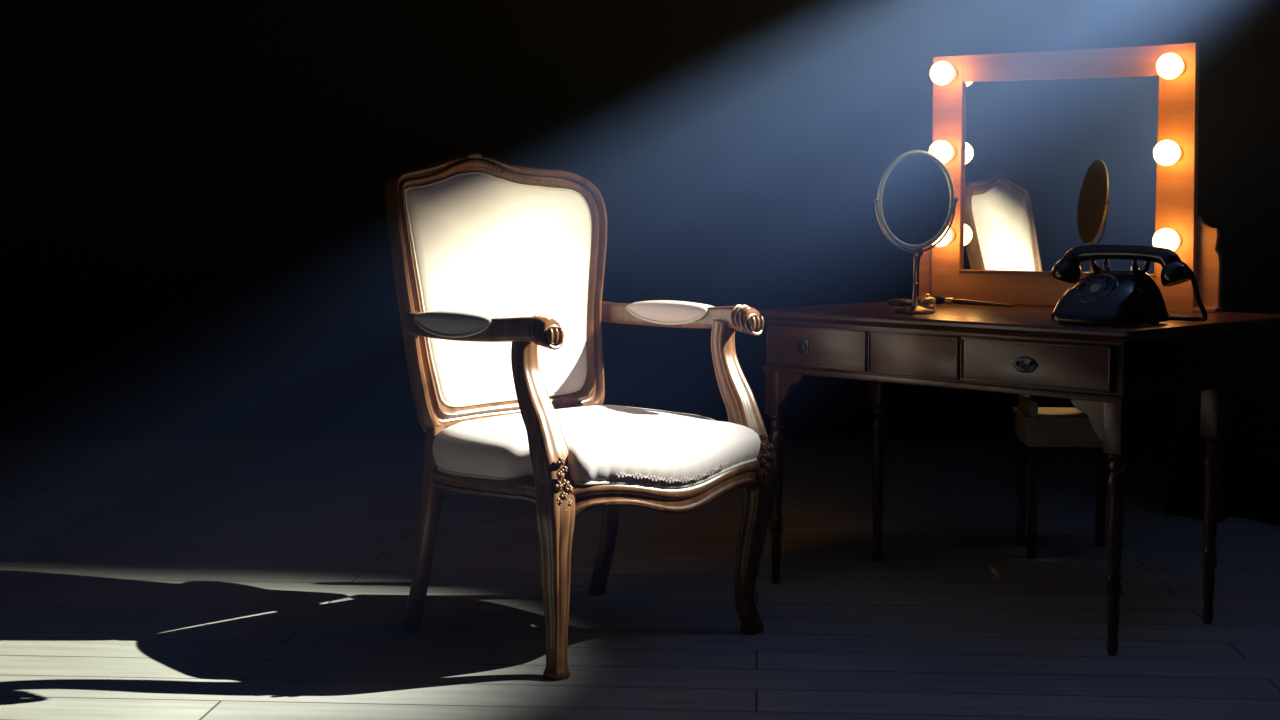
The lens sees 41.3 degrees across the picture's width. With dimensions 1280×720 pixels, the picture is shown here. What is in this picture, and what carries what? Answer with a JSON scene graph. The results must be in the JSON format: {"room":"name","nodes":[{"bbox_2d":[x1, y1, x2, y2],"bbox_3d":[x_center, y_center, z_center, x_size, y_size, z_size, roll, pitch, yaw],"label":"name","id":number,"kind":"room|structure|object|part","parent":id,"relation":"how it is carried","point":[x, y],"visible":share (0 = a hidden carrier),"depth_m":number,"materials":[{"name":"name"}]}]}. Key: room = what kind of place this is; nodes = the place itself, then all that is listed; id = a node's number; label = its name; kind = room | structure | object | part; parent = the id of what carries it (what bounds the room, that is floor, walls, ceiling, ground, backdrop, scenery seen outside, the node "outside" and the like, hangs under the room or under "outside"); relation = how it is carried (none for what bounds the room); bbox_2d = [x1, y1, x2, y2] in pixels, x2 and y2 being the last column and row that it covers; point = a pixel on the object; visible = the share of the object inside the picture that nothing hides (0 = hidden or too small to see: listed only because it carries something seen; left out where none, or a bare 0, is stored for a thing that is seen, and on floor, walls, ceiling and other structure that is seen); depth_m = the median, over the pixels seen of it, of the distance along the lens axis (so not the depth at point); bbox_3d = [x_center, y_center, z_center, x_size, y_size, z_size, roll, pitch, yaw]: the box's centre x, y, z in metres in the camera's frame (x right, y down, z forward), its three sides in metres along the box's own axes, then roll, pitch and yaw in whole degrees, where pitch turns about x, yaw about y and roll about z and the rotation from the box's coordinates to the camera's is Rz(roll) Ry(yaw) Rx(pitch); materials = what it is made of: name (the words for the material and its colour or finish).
{"room":"backstage room","nodes":[
{"label":"backstage room","id":0,"kind":"room"},
{"bbox_2d":[0,0,1178,438],"bbox_3d":[-0.350,-1.550,7.495,8.700,3.800,0.200,0,5,0],"label":"wall","id":1,"kind":"structure","parent":0,"point":[195,242],"depth_m":7.46,"materials":[{"name":"black"}]},
{"bbox_2d":[0,439,1279,719],"bbox_3d":[-0.350,0.763,3.378,8.500,0.100,8.600,0,5,0],"label":"floor","id":2,"kind":"structure","parent":0,"point":[141,579],"depth_m":4.40,"materials":[{"name":"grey wood"}]},
{"bbox_2d":[385,152,776,678],"bbox_3d":[-0.139,0.083,4.027,0.737,1.156,0.744,-4,7,-42],"label":"armchair","id":3,"kind":"object","parent":2,"relation":"on","point":[499,266],"visible":1,"depth_m":4.02,"materials":[{"name":"white fabric"}]},
{"bbox_3d":[-0.513,0.407,4.041,0.058,0.508,0.138,-4,7,-42],"label":"leg","id":4,"kind":"part","parent":3,"relation":"part of","materials":[{"name":"brown wood"}]},
{"bbox_3d":[-0.406,-0.074,3.817,0.067,0.044,0.296,-4,7,-42],"label":"pad trim","id":5,"kind":"part","parent":3,"relation":"part of","materials":[{"name":"white fabric"}]},
{"bbox_3d":[-0.378,-0.075,3.804,0.076,0.065,0.551,-4,7,-42],"label":"arm","id":6,"kind":"part","parent":3,"relation":"part of","materials":[{"name":"brown wood"}]},
{"bbox_3d":[-0.340,0.295,3.807,0.059,0.091,0.486,-4,6,-40],"label":"rail","id":7,"kind":"part","parent":3,"relation":"part of","materials":[{"name":"brown wood"}]},
{"bbox_3d":[-0.325,-0.175,4.213,0.659,0.667,0.180,-4,7,-42],"label":"frame","id":8,"kind":"part","parent":3,"relation":"part of","materials":[{"name":"brown wood"}]},
{"bbox_2d":[404,174,589,407],"bbox_3d":[-0.331,-0.178,4.211,0.583,0.573,0.147,-4,7,-42],"label":"cushion","id":9,"kind":"object","parent":3,"relation":"on","point":[499,245],"depth_m":4.15,"materials":[{"name":"beige fabric"}]},
{"bbox_3d":[-0.213,0.115,3.659,0.073,0.350,0.160,-4,7,-42],"label":"arm post","id":10,"kind":"part","parent":3,"relation":"part of","materials":[{"name":"brown wood"}]},
{"bbox_3d":[-0.181,0.471,3.646,0.080,0.446,0.080,-4,7,-42],"label":"leg","id":11,"kind":"part","parent":3,"relation":"part of","materials":[{"name":"brown wood"}]},
{"bbox_2d":[432,405,760,488],"bbox_3d":[-0.091,0.197,3.983,0.689,0.159,0.590,-4,7,-42],"label":"seat cushion","id":12,"kind":"object","parent":3,"relation":"on","point":[474,446],"depth_m":3.81,"materials":[{"name":"beige fabric"}]},
{"bbox_3d":[-0.090,0.375,4.415,0.069,0.508,0.151,-1,5,-12],"label":"leg","id":13,"kind":"part","parent":3,"relation":"part of","materials":[{"name":"brown wood"}]},
{"bbox_3d":[0.073,0.307,3.811,0.617,0.116,0.089,-4,7,-42],"label":"rail","id":14,"kind":"part","parent":3,"relation":"part of","materials":[{"name":"brown wood"}]},
{"bbox_3d":[0.085,-0.112,4.257,0.067,0.044,0.296,-4,7,-42],"label":"pad trim","id":15,"kind":"part","parent":3,"relation":"part of","materials":[{"name":"white fabric"}]},
{"bbox_3d":[0.094,-0.111,4.228,0.076,0.065,0.551,-4,7,-42],"label":"arm","id":16,"kind":"part","parent":3,"relation":"part of","materials":[{"name":"brown wood"}]},
{"bbox_3d":[0.237,0.081,4.063,0.073,0.350,0.160,-4,7,-42],"label":"arm post","id":17,"kind":"part","parent":3,"relation":"part of","materials":[{"name":"brown wood"}]},
{"bbox_3d":[0.277,0.436,4.057,0.080,0.446,0.080,-4,7,-42],"label":"leg","id":18,"kind":"part","parent":3,"relation":"part of","materials":[{"name":"brown wood"}]},
{"bbox_2d":[756,301,1279,655],"bbox_3d":[0.975,0.247,4.437,0.797,0.746,1.150,-5,7,-43],"label":"table","id":19,"kind":"object","parent":2,"relation":"on","point":[1101,369],"visible":0.97,"depth_m":4.10,"materials":[{"name":"brown wood"}]},
{"bbox_3d":[0.368,0.316,4.585,0.046,0.582,0.046,-5,7,-43],"label":"leg","id":20,"kind":"part","parent":19,"relation":"part of","materials":[{"name":"brown wood"}]},
{"bbox_3d":[0.424,-0.035,4.440,0.008,0.034,0.036,-5,7,-43],"label":"drawer handle","id":21,"kind":"part","parent":19,"relation":"part of","materials":[{"name":"grey metal"}]},
{"bbox_3d":[0.461,-0.032,4.417,0.020,0.105,0.336,-5,7,-43],"label":"drawer","id":22,"kind":"part","parent":19,"relation":"part of","materials":[{"name":"brown wood"}]},
{"bbox_3d":[0.684,0.291,4.883,0.046,0.582,0.046,-5,7,-43],"label":"leg","id":23,"kind":"part","parent":19,"relation":"part of","materials":[{"name":"brown wood"}]},
{"bbox_2d":[888,299,911,305],"bbox_3d":[0.725,-0.161,4.714,0.074,0.018,0.074,0,5,0],"label":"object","id":24,"kind":"object","parent":19,"relation":"on","point":[892,302],"visible":0.84,"depth_m":4.68,"materials":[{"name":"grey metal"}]},
{"bbox_3d":[0.725,-0.165,4.714,0.074,0.010,0.074,0,5,0],"label":"compact lid","id":25,"kind":"part","parent":24,"relation":"part of","materials":[{"name":"black metal"}]},
{"bbox_3d":[0.675,-0.013,4.190,0.020,0.105,0.278,-5,7,-43],"label":"drawer","id":26,"kind":"part","parent":19,"relation":"part of","materials":[{"name":"brown wood"}]},
{"bbox_2d":[873,150,957,313],"bbox_3d":[0.702,-0.327,4.333,0.196,0.414,0.105,2,5,24],"label":"mirror","id":27,"kind":"object","parent":19,"relation":"on","point":[916,201],"visible":1,"depth_m":4.33,"materials":[{"name":"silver metal"}]},
{"bbox_2d":[882,155,949,244],"bbox_3d":[0.702,-0.407,4.326,0.182,0.235,0.033,0,5,-2],"label":"mirror glass","id":28,"kind":"object","parent":27,"relation":"on","point":[915,188],"depth_m":4.32,"materials":[{"name":"silver"}]},
{"bbox_2d":[918,294,935,309],"bbox_3d":[0.758,-0.154,4.490,0.048,0.043,0.048,0,5,0],"label":"jar","id":29,"kind":"object","parent":19,"relation":"on","point":[927,302],"visible":0.81,"depth_m":4.47,"materials":[{"name":"gold metal"}]},
{"bbox_3d":[0.758,-0.163,4.490,0.048,0.024,0.048,0,5,0],"label":"jar lid","id":30,"kind":"part","parent":29,"relation":"part of","materials":[{"name":"gold metal"}]},
{"bbox_2d":[933,295,1013,306],"bbox_3d":[0.901,-0.160,4.629,0.031,0.026,0.275,-5,7,-43],"label":"makeup brush","id":31,"kind":"object","parent":19,"relation":"on","point":[940,299],"visible":0.88,"depth_m":4.64,"materials":[{"name":"brown wood"}]},
{"bbox_3d":[0.927,-0.155,4.603,0.016,0.016,0.200,-5,7,-43],"label":"handle","id":32,"kind":"part","parent":31,"relation":"part of","materials":[{"name":"brown wood"}]},
{"bbox_3d":[0.889,0.011,3.943,0.016,0.038,0.070,-5,7,-43],"label":"drawer handle","id":33,"kind":"part","parent":19,"relation":"part of","materials":[{"name":"grey metal"}]},
{"bbox_3d":[0.914,0.009,3.938,0.020,0.105,0.410,-5,7,-43],"label":"drawer","id":34,"kind":"part","parent":19,"relation":"part of","materials":[{"name":"brown wood"}]},
{"bbox_2d":[917,43,1223,312],"bbox_3d":[1.127,-0.492,4.609,0.893,0.697,0.145,4,6,40],"label":"vanity mirror","id":35,"kind":"object","parent":19,"relation":"on","point":[1046,154],"visible":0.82,"depth_m":4.61,"materials":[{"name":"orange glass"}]},
{"bbox_3d":[0.846,-0.585,4.785,0.066,0.066,0.065,4,6,40],"label":"light bulb","id":36,"kind":"part","parent":35,"relation":"part of","materials":[{"name":"white glass"}]},
{"bbox_3d":[0.846,-0.804,4.766,0.066,0.066,0.065,4,6,40],"label":"light bulb","id":37,"kind":"part","parent":35,"relation":"part of","materials":[{"name":"white glass"}]},
{"bbox_3d":[0.847,-0.353,4.804,0.066,0.066,0.065,4,6,40],"label":"light bulb","id":38,"kind":"part","parent":35,"relation":"part of","materials":[{"name":"white glass"}]},
{"bbox_2d":[949,227,955,242],"bbox_3d":[0.873,-0.356,4.835,0.046,0.046,0.024,4,6,40],"label":"socket","id":39,"kind":"object","parent":35,"relation":"attached to","point":[952,229],"depth_m":4.83,"materials":[{"name":"beige"}]},
{"bbox_2d":[949,145,956,160],"bbox_3d":[0.872,-0.588,4.816,0.046,0.046,0.024,4,6,40],"label":"socket","id":40,"kind":"object","parent":35,"relation":"attached to","point":[953,157],"depth_m":4.81,"materials":[{"name":"beige"}]},
{"bbox_2d":[950,66,957,81],"bbox_3d":[0.872,-0.807,4.797,0.046,0.046,0.024,4,6,40],"label":"socket","id":41,"kind":"object","parent":35,"relation":"attached to","point":[955,68],"depth_m":4.79,"materials":[{"name":"beige"}]},
{"bbox_2d":[961,76,1158,273],"bbox_3d":[1.137,-0.504,4.628,0.592,0.542,0.006,4,6,40],"label":"mirror glass","id":42,"kind":"object","parent":35,"relation":"attached to","point":[1051,166],"depth_m":4.63,"materials":[{"name":"silver"}]},
{"bbox_3d":[1.355,-0.306,4.381,0.066,0.066,0.065,4,6,40],"label":"light bulb","id":43,"kind":"part","parent":35,"relation":"part of","materials":[{"name":"white glass"}]},
{"bbox_3d":[1.352,-0.532,4.364,0.066,0.066,0.065,4,6,40],"label":"light bulb","id":44,"kind":"part","parent":35,"relation":"part of","materials":[{"name":"white glass"}]},
{"bbox_3d":[1.353,-0.751,4.344,0.066,0.066,0.065,4,6,40],"label":"light bulb","id":45,"kind":"part","parent":35,"relation":"part of","materials":[{"name":"white glass"}]},
{"bbox_2d":[1176,233,1181,248],"bbox_3d":[1.381,-0.309,4.412,0.046,0.046,0.024,4,6,40],"label":"socket","id":46,"kind":"object","parent":35,"relation":"attached to","point":[1179,234],"depth_m":4.40,"materials":[{"name":"beige"}]},
{"bbox_2d":[1176,145,1182,161],"bbox_3d":[1.378,-0.534,4.395,0.046,0.046,0.024,4,6,40],"label":"socket","id":47,"kind":"object","parent":35,"relation":"attached to","point":[1180,159],"depth_m":4.39,"materials":[{"name":"beige"}]},
{"bbox_2d":[1178,60,1185,75],"bbox_3d":[1.379,-0.753,4.375,0.046,0.046,0.024,4,6,40],"label":"socket","id":48,"kind":"object","parent":35,"relation":"attached to","point":[1183,73],"depth_m":4.37,"materials":[{"name":"beige"}]},
{"bbox_3d":[1.074,0.381,3.841,0.046,0.582,0.046,-5,7,-43],"label":"leg","id":49,"kind":"part","parent":19,"relation":"part of","materials":[{"name":"brown wood"}]},
{"bbox_2d":[1051,245,1207,326],"bbox_3d":[1.117,-0.174,3.927,0.362,0.181,0.266,2,5,24],"label":"rotary telephone","id":50,"kind":"object","parent":19,"relation":"on","point":[1105,296],"visible":1,"depth_m":3.89,"materials":[{"name":"black plastic"}]},
{"bbox_3d":[1.053,-0.153,3.905,0.088,0.090,0.104,-5,7,-43],"label":"dial plate","id":51,"kind":"part","parent":50,"relation":"part of","materials":[{"name":"grey plastic"}]},
{"bbox_3d":[1.254,-0.156,3.945,0.123,0.138,0.195,-2,5,-20],"label":"cord","id":52,"kind":"part","parent":50,"relation":"part of","materials":[{"name":"black plastic"}]},
{"bbox_3d":[1.390,0.355,4.138,0.046,0.582,0.046,-5,7,-43],"label":"leg","id":53,"kind":"part","parent":19,"relation":"part of","materials":[{"name":"brown wood"}]},
{"bbox_2d":[1013,394,1110,558],"bbox_3d":[1.262,0.339,5.018,0.290,0.462,0.260,0,5,4],"label":"wooden stool","id":54,"kind":"object","parent":2,"relation":"on","point":[1035,426],"visible":0.62,"depth_m":4.93,"materials":[{"name":"brown wood"}]},
{"bbox_3d":[1.151,0.360,5.128,0.026,0.402,0.026,0,5,4],"label":"leg","id":55,"kind":"part","parent":54,"relation":"part of","materials":[{"name":"brown wood"}]},
{"bbox_3d":[1.137,0.377,4.929,0.026,0.402,0.026,0,5,4],"label":"leg","id":56,"kind":"part","parent":54,"relation":"part of","materials":[{"name":"brown wood"}]},
{"bbox_3d":[1.262,0.161,5.002,0.290,0.015,0.260,0,5,4],"label":"seat","id":57,"kind":"part","parent":54,"relation":"part of","materials":[{"name":"brown wood"}]},
{"bbox_3d":[1.262,0.205,5.006,0.276,0.072,0.244,0,5,4],"label":"seat rail","id":58,"kind":"part","parent":54,"relation":"part of","materials":[{"name":"brown wood"}]},
{"bbox_3d":[1.387,0.361,5.111,0.026,0.402,0.026,0,5,4],"label":"leg","id":59,"kind":"part","parent":54,"relation":"part of","materials":[{"name":"brown wood"}]},
{"bbox_2d":[1165,0,1279,525],"bbox_3d":[2.669,-1.261,5.292,1.915,3.600,0.214,1,5,8],"label":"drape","id":60,"kind":"object","parent":2,"relation":"on","point":[1238,40],"visible":0.64,"depth_m":5.46,"materials":[{"name":"black fabric"}]}
]}

